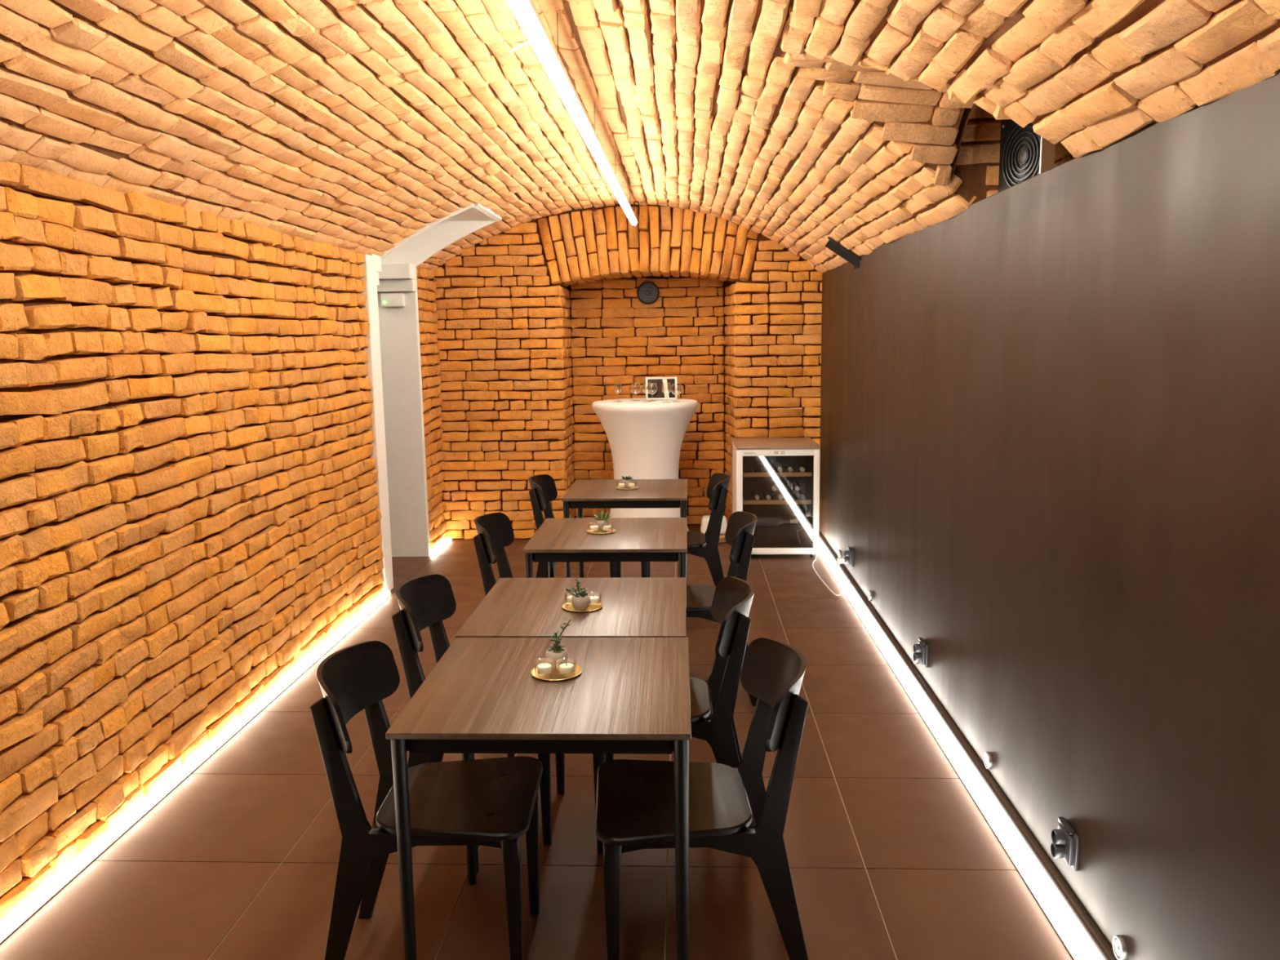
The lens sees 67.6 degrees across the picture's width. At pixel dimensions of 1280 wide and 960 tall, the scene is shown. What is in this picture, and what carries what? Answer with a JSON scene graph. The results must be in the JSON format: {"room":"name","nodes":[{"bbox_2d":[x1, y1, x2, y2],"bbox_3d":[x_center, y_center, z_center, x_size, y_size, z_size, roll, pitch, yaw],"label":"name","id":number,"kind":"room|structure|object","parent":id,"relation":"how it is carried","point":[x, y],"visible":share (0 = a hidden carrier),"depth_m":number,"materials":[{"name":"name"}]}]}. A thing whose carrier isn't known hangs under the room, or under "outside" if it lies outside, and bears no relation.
{"room":"underground chamber","nodes":[
{"label":"underground chamber","id":0,"kind":"room"},
{"bbox_2d":[0,160,446,921],"bbox_3d":[-1.801,0.117,2.781,0.099,2.204,9.700,0,9,3],"label":"wall","id":1,"kind":"structure","parent":0,"point":[188,513],"depth_m":3.44,"materials":[{"name":"brick"}]},
{"bbox_2d":[359,203,491,591],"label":"door frame","id":2,"kind":"structure","parent":1,"relation":"in","point":[393,364],"depth_m":6.86,"materials":[{"name":"white paint"}]},
{"bbox_2d":[380,293,404,306],"bbox_3d":[-1.757,-1.279,6.792,0.160,0.095,0.053,0,9,3],"label":"emergency light","id":3,"kind":"object","parent":2,"relation":"attached to","point":[388,300],"visible":1,"depth_m":6.77,"materials":[{"name":"white paint"}]},
{"bbox_2d":[380,203,502,266],"bbox_3d":[-1.306,-1.632,6.394,0.633,0.348,0.815,0,9,3],"label":"trim","id":4,"kind":"structure","parent":1,"relation":"attached to","point":[495,218],"depth_m":6.45,"materials":[{"name":"white paint"}]},
{"bbox_2d":[0,524,1073,959],"bbox_3d":[-0.814,1.189,3.006,5.396,0.020,10.890,0,9,3],"label":"floor","id":5,"kind":"structure","parent":0,"point":[891,855],"depth_m":2.96,"materials":[{"name":"tile"}]},
{"bbox_2d":[0,591,391,944],"bbox_3d":[-1.717,1.135,3.286,0.036,0.030,5.600,0,9,3],"label":"led strip","id":6,"kind":"object","parent":5,"relation":"on","point":[24,912],"visible":1,"depth_m":3.38,"materials":[{"name":"glowing white plastic diffuser"}]},
{"bbox_2d":[310,640,542,959],"bbox_3d":[-0.531,0.850,2.465,0.531,0.805,0.436,-1,9,1],"label":"dining chair","id":7,"kind":"object","parent":5,"relation":"on","point":[493,802],"visible":0.94,"depth_m":2.37,"materials":[{"name":"wood"}]},
{"bbox_2d":[430,537,452,555],"bbox_3d":[-1.535,0.511,7.395,0.036,0.030,0.520,0,9,3],"label":"led strip","id":8,"kind":"object","parent":5,"relation":"on","point":[436,550],"visible":1,"depth_m":7.34,"materials":[{"name":"white plastic"}]},
{"bbox_2d":[391,573,564,844],"bbox_3d":[-0.522,0.741,3.178,0.531,0.805,0.436,0,9,3],"label":"dining chair","id":9,"kind":"object","parent":5,"relation":"on","point":[424,601],"visible":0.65,"depth_m":3.13,"materials":[{"name":"wood"}]},
{"bbox_2d":[473,512,514,595],"bbox_3d":[-0.469,0.567,4.324,0.531,0.805,0.436,0,9,3],"label":"dining chair","id":10,"kind":"object","parent":5,"relation":"on","point":[495,531],"visible":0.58,"depth_m":4.37,"materials":[{"name":"wood"}]},
{"bbox_2d":[385,637,691,959],"bbox_3d":[-0.205,0.872,2.467,0.670,0.750,0.670,-1,9,2],"label":"dining table","id":11,"kind":"object","parent":5,"relation":"on","point":[629,695],"visible":0.98,"depth_m":2.21,"materials":[{"name":"laminate"}]},
{"bbox_2d":[530,662,582,681],"bbox_3d":[-0.214,0.492,2.451,0.131,0.006,0.131,0,9,3],"label":"tray","id":12,"kind":"object","parent":11,"relation":"on","point":[549,677],"visible":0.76,"depth_m":2.43,"materials":[{"name":"gold metal"}]},
{"bbox_2d":[533,661,554,676],"bbox_3d":[-0.242,0.478,2.426,0.052,0.036,0.052,0,9,3],"label":"tealight holder","id":13,"kind":"object","parent":12,"relation":"on","point":[544,668],"visible":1,"depth_m":2.42,"materials":[{"name":"clear glass"}]},
{"bbox_2d":[537,662,551,674],"bbox_3d":[-0.242,0.475,2.426,0.037,0.023,0.037,0,9,3],"label":"candle","id":14,"kind":"object","parent":13,"relation":"on","point":[544,668],"depth_m":2.41,"materials":[{"name":"white wax"}]},
{"bbox_2d":[545,617,577,669],"bbox_3d":[-0.204,0.420,2.478,0.091,0.134,0.064,0,9,3],"label":"potted succulent","id":15,"kind":"object","parent":12,"relation":"on","point":[557,653],"visible":0.94,"depth_m":2.47,"materials":[{"name":"ceramic"}]},
{"bbox_2d":[555,661,576,676],"bbox_3d":[-0.186,0.477,2.424,0.052,0.036,0.052,0,9,3],"label":"tealight holder","id":16,"kind":"object","parent":12,"relation":"on","point":[565,668],"visible":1,"depth_m":2.41,"materials":[{"name":"clear glass"}]},
{"bbox_2d":[559,663,573,674],"bbox_3d":[-0.186,0.478,2.424,0.037,0.015,0.037,-2,9,-6],"label":"candle","id":17,"kind":"object","parent":16,"relation":"on","point":[565,668],"depth_m":2.41,"materials":[{"name":"white wax"}]},
{"bbox_2d":[454,577,686,872],"bbox_3d":[-0.181,0.769,3.143,0.670,0.750,0.670,0,9,3],"label":"dining table","id":18,"kind":"object","parent":5,"relation":"on","point":[654,606],"visible":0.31,"depth_m":3.00,"materials":[{"name":"brown wood"}]},
{"bbox_2d":[561,602,603,612],"bbox_3d":[-0.183,0.402,3.043,0.131,0.006,0.131,0,9,3],"label":"tray","id":19,"kind":"object","parent":18,"relation":"on","point":[568,606],"visible":0.53,"depth_m":3.03,"materials":[{"name":"gold metal"}]},
{"bbox_2d":[564,593,573,603],"bbox_3d":[-0.215,0.381,3.061,0.052,0.036,0.052,0,9,3],"label":"tealight holder","id":20,"kind":"object","parent":19,"relation":"on","point":[569,597],"visible":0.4,"depth_m":3.05,"materials":[{"name":"clear glass"}]},
{"bbox_2d":[566,595,573,603],"bbox_3d":[-0.215,0.382,3.061,0.037,0.015,0.037,1,9,12],"label":"candle","id":21,"kind":"object","parent":20,"relation":"on","point":[569,598],"depth_m":3.05,"materials":[{"name":"white wax"}]},
{"bbox_2d":[565,579,590,610],"bbox_3d":[-0.192,0.361,3.004,0.071,0.093,0.064,2,9,17],"label":"potted succulent","id":22,"kind":"object","parent":19,"relation":"on","point":[580,601],"visible":1,"depth_m":2.99,"materials":[{"name":"ceramic"}]},
{"bbox_2d":[590,593,601,604],"bbox_3d":[-0.149,0.381,3.052,0.052,0.036,0.052,0,9,3],"label":"tealight holder","id":23,"kind":"object","parent":19,"relation":"on","point":[593,599],"visible":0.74,"depth_m":3.04,"materials":[{"name":"clear glass"}]},
{"bbox_2d":[590,595,599,603],"bbox_3d":[-0.149,0.379,3.052,0.037,0.023,0.037,0,9,3],"label":"candle","id":24,"kind":"object","parent":23,"relation":"on","point":[593,599],"depth_m":3.04,"materials":[{"name":"white wax"}]},
{"bbox_2d":[528,474,621,577],"bbox_3d":[-0.370,0.382,5.537,0.531,0.805,0.436,0,9,3],"label":"dining chair","id":25,"kind":"object","parent":5,"relation":"on","point":[544,490],"visible":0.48,"depth_m":5.38,"materials":[{"name":"wood"}]},
{"bbox_2d":[522,517,687,637],"bbox_3d":[-0.122,0.600,4.256,0.670,0.750,0.670,0,9,3],"label":"dining table","id":26,"kind":"object","parent":5,"relation":"on","point":[634,539],"visible":0.62,"depth_m":4.00,"materials":[{"name":"brown wood"}]},
{"bbox_2d":[586,528,616,534],"bbox_3d":[-0.170,0.225,4.212,0.131,0.006,0.131,0,9,3],"label":"tray","id":27,"kind":"object","parent":26,"relation":"on","point":[600,532],"visible":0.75,"depth_m":4.18,"materials":[{"name":"gold metal"}]},
{"bbox_2d":[587,523,599,532],"bbox_3d":[-0.202,0.210,4.193,0.052,0.036,0.052,0,9,3],"label":"tealight holder","id":28,"kind":"object","parent":27,"relation":"on","point":[593,528],"visible":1,"depth_m":4.18,"materials":[{"name":"clear glass"}]},
{"bbox_2d":[589,524,598,530],"bbox_3d":[-0.202,0.207,4.192,0.037,0.023,0.037,0,9,3],"label":"candle","id":29,"kind":"object","parent":28,"relation":"on","point":[593,527],"depth_m":4.18,"materials":[{"name":"white wax"}]},
{"bbox_2d":[593,510,612,530],"bbox_3d":[-0.167,0.177,4.240,0.087,0.086,0.099,0,9,3],"label":"potted succulent","id":30,"kind":"object","parent":27,"relation":"on","point":[602,519],"visible":0.93,"depth_m":4.22,"materials":[{"name":"plant"}]},
{"bbox_2d":[595,520,608,530],"bbox_3d":[-0.168,0.198,4.242,0.060,0.044,0.060,0,9,3],"label":"pot","id":31,"kind":"object","parent":30,"relation":"on","point":[605,522],"depth_m":4.22,"materials":[{"name":"ceramic"}]},
{"bbox_2d":[601,523,613,532],"bbox_3d":[-0.143,0.209,4.190,0.052,0.036,0.052,0,9,3],"label":"tealight holder","id":32,"kind":"object","parent":27,"relation":"on","point":[606,528],"visible":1,"depth_m":4.18,"materials":[{"name":"clear glass"}]},
{"bbox_2d":[603,525,611,530],"bbox_3d":[-0.143,0.210,4.190,0.037,0.015,0.037,1,9,12],"label":"candle","id":33,"kind":"object","parent":32,"relation":"on","point":[605,527],"depth_m":4.18,"materials":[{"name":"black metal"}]},
{"bbox_2d":[561,479,687,584],"bbox_3d":[-0.062,0.417,5.462,0.670,0.750,0.670,0,9,3],"label":"dining table","id":34,"kind":"object","parent":5,"relation":"on","point":[598,493],"visible":0.59,"depth_m":5.17,"materials":[{"name":"brown wood"}]},
{"bbox_2d":[615,485,638,489],"bbox_3d":[-0.074,0.044,5.398,0.131,0.006,0.131,0,9,3],"label":"tray","id":35,"kind":"object","parent":34,"relation":"on","point":[616,487],"visible":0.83,"depth_m":5.37,"materials":[{"name":"gold metal"}]},
{"bbox_2d":[617,481,626,488],"bbox_3d":[-0.104,0.029,5.379,0.052,0.036,0.052,0,9,3],"label":"tealight holder","id":36,"kind":"object","parent":35,"relation":"on","point":[621,485],"visible":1,"depth_m":5.37,"materials":[{"name":"clear glass"}]},
{"bbox_2d":[617,482,624,487],"bbox_3d":[-0.104,0.026,5.379,0.037,0.023,0.037,0,9,3],"label":"candle","id":37,"kind":"object","parent":36,"relation":"on","point":[620,485],"depth_m":5.36,"materials":[{"name":"white wax"}]},
{"bbox_2d":[621,475,632,487],"bbox_3d":[-0.074,0.007,5.425,0.070,0.065,0.066,5,11,36],"label":"potted succulent","id":38,"kind":"object","parent":35,"relation":"on","point":[628,479],"visible":0.89,"depth_m":5.41,"materials":[{"name":"stone"}]},
{"bbox_2d":[622,479,632,487],"bbox_3d":[-0.072,0.017,5.428,0.060,0.044,0.060,0,9,3],"label":"pot","id":39,"kind":"object","parent":38,"relation":"on","point":[629,481],"depth_m":5.40,"materials":[{"name":"stone"}]},
{"bbox_2d":[626,481,636,488],"bbox_3d":[-0.046,0.028,5.376,0.052,0.036,0.052,0,9,3],"label":"tealight holder","id":40,"kind":"object","parent":35,"relation":"on","point":[631,486],"visible":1,"depth_m":5.37,"materials":[{"name":"clear glass"}]},
{"bbox_2d":[628,483,635,487],"bbox_3d":[-0.046,0.029,5.377,0.037,0.015,0.037,1,9,12],"label":"candle","id":41,"kind":"object","parent":40,"relation":"on","point":[631,485],"depth_m":5.36,"materials":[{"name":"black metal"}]},
{"bbox_2d":[591,398,698,531],"bbox_3d":[0.049,-0.059,7.400,0.819,1.099,0.812,0,9,3],"label":"bar table","id":42,"kind":"object","parent":5,"relation":"on","point":[645,439],"visible":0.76,"depth_m":7.13,"materials":[{"name":"fabric"}]},
{"bbox_2d":[645,377,677,399],"bbox_3d":[0.167,-0.711,7.432,0.244,0.178,0.045,-1,9,1],"label":"picture frame","id":43,"kind":"object","parent":42,"relation":"on","point":[666,382],"visible":0.99,"depth_m":7.43,"materials":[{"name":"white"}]},
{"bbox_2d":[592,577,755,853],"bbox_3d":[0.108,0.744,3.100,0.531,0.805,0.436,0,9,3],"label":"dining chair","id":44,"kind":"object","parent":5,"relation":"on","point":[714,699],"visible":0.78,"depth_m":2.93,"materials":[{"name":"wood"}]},
{"bbox_2d":[640,472,730,586],"bbox_3d":[0.260,0.379,5.498,0.531,0.805,0.436,0,9,3],"label":"dining chair","id":45,"kind":"object","parent":5,"relation":"on","point":[705,545],"visible":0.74,"depth_m":5.32,"materials":[{"name":"wood"}]},
{"bbox_2d":[595,637,808,959],"bbox_3d":[0.155,0.843,2.438,0.531,0.805,0.436,-1,9,-1],"label":"dining chair","id":46,"kind":"object","parent":5,"relation":"on","point":[731,811],"visible":0.96,"depth_m":2.31,"materials":[{"name":"wood"}]},
{"bbox_2d":[700,515,727,543],"bbox_3d":[0.580,0.382,7.464,0.250,0.200,0.250,0,9,3],"label":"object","id":47,"kind":"object","parent":5,"relation":"on","point":[704,521],"visible":0.44,"depth_m":7.38,"materials":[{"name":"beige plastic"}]},
{"bbox_2d":[686,511,757,706],"bbox_3d":[0.261,0.563,4.281,0.531,0.805,0.436,0,9,3],"label":"dining chair","id":48,"kind":"object","parent":5,"relation":"on","point":[740,527],"visible":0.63,"depth_m":4.13,"materials":[{"name":"wood"}]},
{"bbox_2d":[732,437,820,557],"bbox_3d":[0.994,0.123,7.077,0.591,0.815,0.569,0,9,3],"label":"wine cooler","id":49,"kind":"object","parent":5,"relation":"on","point":[753,459],"visible":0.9,"depth_m":7.05,"materials":[{"name":"white metal"}]},
{"bbox_2d":[749,486,760,499],"bbox_3d":[0.852,0.106,7.034,0.074,0.074,0.298,0,9,3],"label":"wine bottle","id":50,"kind":"object","parent":49,"relation":"on","point":[754,491],"visible":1,"depth_m":7.01,"materials":[{"name":"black glass"}]},
{"bbox_2d":[760,486,772,499],"bbox_3d":[0.934,0.106,7.030,0.074,0.074,0.298,0,9,3],"label":"wine bottle","id":51,"kind":"object","parent":49,"relation":"on","point":[766,494],"visible":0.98,"depth_m":7.01,"materials":[{"name":"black glass"}]},
{"bbox_2d":[765,478,777,491],"bbox_3d":[0.973,0.043,7.019,0.074,0.074,0.298,0,9,3],"label":"wine bottle","id":52,"kind":"object","parent":51,"relation":"on","point":[771,483],"visible":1,"depth_m":7.00,"materials":[{"name":"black glass"}]},
{"bbox_2d":[755,516,797,526],"bbox_3d":[0.992,0.302,6.952,0.305,0.074,0.074,0,9,3],"label":"wine bottle","id":53,"kind":"object","parent":49,"relation":"on","point":[761,521],"visible":0.87,"depth_m":6.93,"materials":[{"name":"glass"}]},
{"bbox_2d":[771,459,782,471],"bbox_3d":[1.012,-0.093,6.997,0.074,0.074,0.298,0,9,3],"label":"wine bottle","id":54,"kind":"object","parent":49,"relation":"on","point":[776,464],"visible":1,"depth_m":6.97,"materials":[{"name":"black glass"}]},
{"bbox_2d":[742,499,811,504],"bbox_3d":[0.984,0.159,6.862,0.487,0.028,0.025,0,9,3],"label":"shelf","id":55,"kind":"object","parent":49,"relation":"attached to","point":[768,501],"depth_m":6.85,"materials":[{"name":"brown wood"}]},
{"bbox_2d":[771,486,783,499],"bbox_3d":[1.018,0.105,7.027,0.074,0.074,0.298,0,9,3],"label":"wine bottle","id":56,"kind":"object","parent":49,"relation":"on","point":[778,494],"visible":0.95,"depth_m":7.00,"materials":[{"name":"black glass"}]},
{"bbox_2d":[742,471,812,476],"bbox_3d":[0.981,-0.039,6.833,0.487,0.028,0.025,0,9,3],"label":"shelf","id":57,"kind":"object","parent":49,"relation":"attached to","point":[793,473],"depth_m":6.82,"materials":[{"name":"brown wood"}]},
{"bbox_2d":[782,459,793,471],"bbox_3d":[1.086,-0.093,6.993,0.074,0.074,0.298,0,9,3],"label":"wine bottle","id":58,"kind":"object","parent":49,"relation":"on","point":[788,466],"visible":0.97,"depth_m":6.97,"materials":[{"name":"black glass"}]},
{"bbox_2d":[792,459,804,471],"bbox_3d":[1.170,-0.094,6.989,0.074,0.074,0.298,0,9,3],"label":"wine bottle","id":59,"kind":"object","parent":49,"relation":"on","point":[798,465],"visible":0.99,"depth_m":6.97,"materials":[{"name":"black glass"}]},
{"bbox_2d":[793,486,805,499],"bbox_3d":[1.179,0.104,7.019,0.074,0.074,0.298,0,9,3],"label":"wine bottle","id":60,"kind":"object","parent":49,"relation":"on","point":[800,494],"visible":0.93,"depth_m":6.99,"materials":[{"name":"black glass"}]},
{"bbox_2d":[787,477,799,490],"bbox_3d":[1.136,0.042,7.012,0.074,0.074,0.298,0,9,3],"label":"wine bottle","id":61,"kind":"object","parent":60,"relation":"on","point":[793,484],"visible":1,"depth_m":6.99,"materials":[{"name":"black glass"}]},
{"bbox_2d":[812,554,850,595],"bbox_3d":[1.246,0.505,6.606,0.129,0.191,1.504,-1,9,0],"label":"power cable","id":62,"kind":"object","parent":5,"relation":"on","point":[839,560],"visible":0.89,"depth_m":6.04,"materials":[{"name":"white plastic"}]},
{"bbox_2d":[818,539,1098,959],"bbox_3d":[1.202,0.989,3.954,0.044,0.032,7.220,0,9,3],"label":"led strip","id":63,"kind":"object","parent":5,"relation":"on","point":[1076,944],"visible":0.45,"depth_m":3.25,"materials":[{"name":"white glowing light-emitting plastic diffuser"}]},
{"bbox_2d":[545,648,568,669],"bbox_3d":[-0.217,0.465,2.484,0.060,0.044,0.060,0,9,3],"label":"pot","id":64,"kind":"object","parent":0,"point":[552,655],"depth_m":2.46,"materials":[{"name":"ceramic"}]},
{"bbox_2d":[571,593,590,610],"bbox_3d":[-0.186,0.385,3.008,0.060,0.044,0.060,0,9,3],"label":"pot","id":65,"kind":"object","parent":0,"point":[580,602],"depth_m":2.99,"materials":[{"name":"ceramic"}]},
{"bbox_2d":[431,203,822,539],"bbox_3d":[0.044,-0.908,7.701,3.300,2.703,0.643,0,9,3],"label":"wall","id":66,"kind":"structure","parent":0,"point":[539,320],"depth_m":7.48,"materials":[{"name":"brick"}]},
{"bbox_2d":[636,281,659,304],"bbox_3d":[0.067,-1.533,7.841,0.186,0.186,0.035,0,9,3],"label":"air vent","id":67,"kind":"object","parent":66,"relation":"in","point":[647,292],"visible":1,"depth_m":7.84,"materials":[{"name":"black plastic"}]},
{"bbox_2d":[0,0,1279,273],"bbox_3d":[-0.190,-0.983,2.567,3.338,0.899,9.750,0,9,3],"label":"ceiling","id":68,"kind":"structure","parent":0,"point":[357,126],"depth_m":3.16,"materials":[{"name":"brick"}]},
{"bbox_2d":[506,0,639,225],"bbox_3d":[-0.240,-1.386,3.511,0.119,0.236,6.834,0,9,3],"label":"lamp","id":69,"kind":"object","parent":68,"relation":"hanging from","point":[525,11],"visible":1,"depth_m":2.93,"materials":[{"name":"glowing white plastic diffuser"}]},
{"bbox_2d":[824,236,861,268],"bbox_3d":[1.219,-1.362,5.728,0.245,0.193,0.055,4,10,31],"label":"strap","id":70,"kind":"object","parent":68,"relation":"attached to","point":[832,245],"visible":0.94,"depth_m":5.73,"materials":[{"name":"metal"}]},
{"bbox_2d":[947,103,1074,204],"bbox_3d":[1.308,-0.281,2.582,0.411,2.950,9.700,0,9,3],"label":"wall","id":71,"kind":"structure","parent":0,"point":[975,162],"depth_m":3.49,"materials":[{"name":"brick"}]},
{"bbox_2d":[998,119,1055,191],"bbox_3d":[1.279,-1.089,3.211,0.056,0.300,0.286,-3,9,-14],"label":"fan","id":72,"kind":"object","parent":71,"relation":"attached to","point":[1024,154],"visible":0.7,"depth_m":3.23,"materials":[{"name":"black metal"}]},
{"bbox_2d":[818,68,1279,959],"bbox_3d":[1.208,0.164,2.626,0.050,2.060,9.645,0,9,3],"label":"wall","id":73,"kind":"structure","parent":0,"point":[1050,445],"depth_m":2.40,"materials":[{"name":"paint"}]},
{"bbox_2d":[837,550,840,557],"bbox_3d":[1.356,0.506,6.503,0.013,0.060,0.060,0,9,3],"label":"light","id":74,"kind":"object","parent":73,"relation":"attached to","point":[838,551],"visible":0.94,"depth_m":6.49,"materials":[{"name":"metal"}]},
{"bbox_2d":[844,546,853,566],"bbox_3d":[1.318,0.484,6.047,0.048,0.104,0.104,0,9,3],"label":"wall socket","id":75,"kind":"object","parent":73,"relation":"attached to","point":[849,554],"visible":1,"depth_m":6.02,"materials":[{"name":"plastic"}]},
{"bbox_2d":[867,590,871,600],"bbox_3d":[1.309,0.659,5.443,0.013,0.060,0.060,0,9,3],"label":"light","id":76,"kind":"object","parent":73,"relation":"attached to","point":[869,593],"visible":1,"depth_m":5.42,"materials":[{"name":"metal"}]},
{"bbox_2d":[913,637,928,667],"bbox_3d":[1.237,0.761,4.224,0.048,0.104,0.104,0,9,3],"label":"wall socket","id":77,"kind":"object","parent":73,"relation":"attached to","point":[921,650],"visible":1,"depth_m":4.21,"materials":[{"name":"plastic"}]},
{"bbox_2d":[818,530,1117,959],"bbox_3d":[1.186,1.149,2.775,0.026,0.068,9.640,0,9,3],"label":"baseboard","id":78,"kind":"structure","parent":73,"relation":"attached to","point":[1096,941],"depth_m":3.17,"materials":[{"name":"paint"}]},
{"bbox_2d":[983,751,992,769],"bbox_3d":[1.215,0.979,3.337,0.013,0.060,0.060,0,9,3],"label":"light","id":79,"kind":"object","parent":73,"relation":"attached to","point":[988,758],"visible":1,"depth_m":3.32,"materials":[{"name":"metal"}]},
{"bbox_2d":[1050,817,1079,871],"bbox_3d":[1.166,1.002,2.637,0.048,0.104,0.104,0,9,3],"label":"wall socket","id":80,"kind":"object","parent":73,"relation":"attached to","point":[1065,844],"visible":1,"depth_m":2.62,"materials":[{"name":"plastic"}]},
{"bbox_2d":[1112,934,1128,959],"bbox_3d":[1.171,1.142,2.332,0.013,0.060,0.060,0,9,3],"label":"light","id":81,"kind":"object","parent":73,"relation":"attached to","point":[1119,944],"visible":1,"depth_m":2.32,"materials":[{"name":"metal"}]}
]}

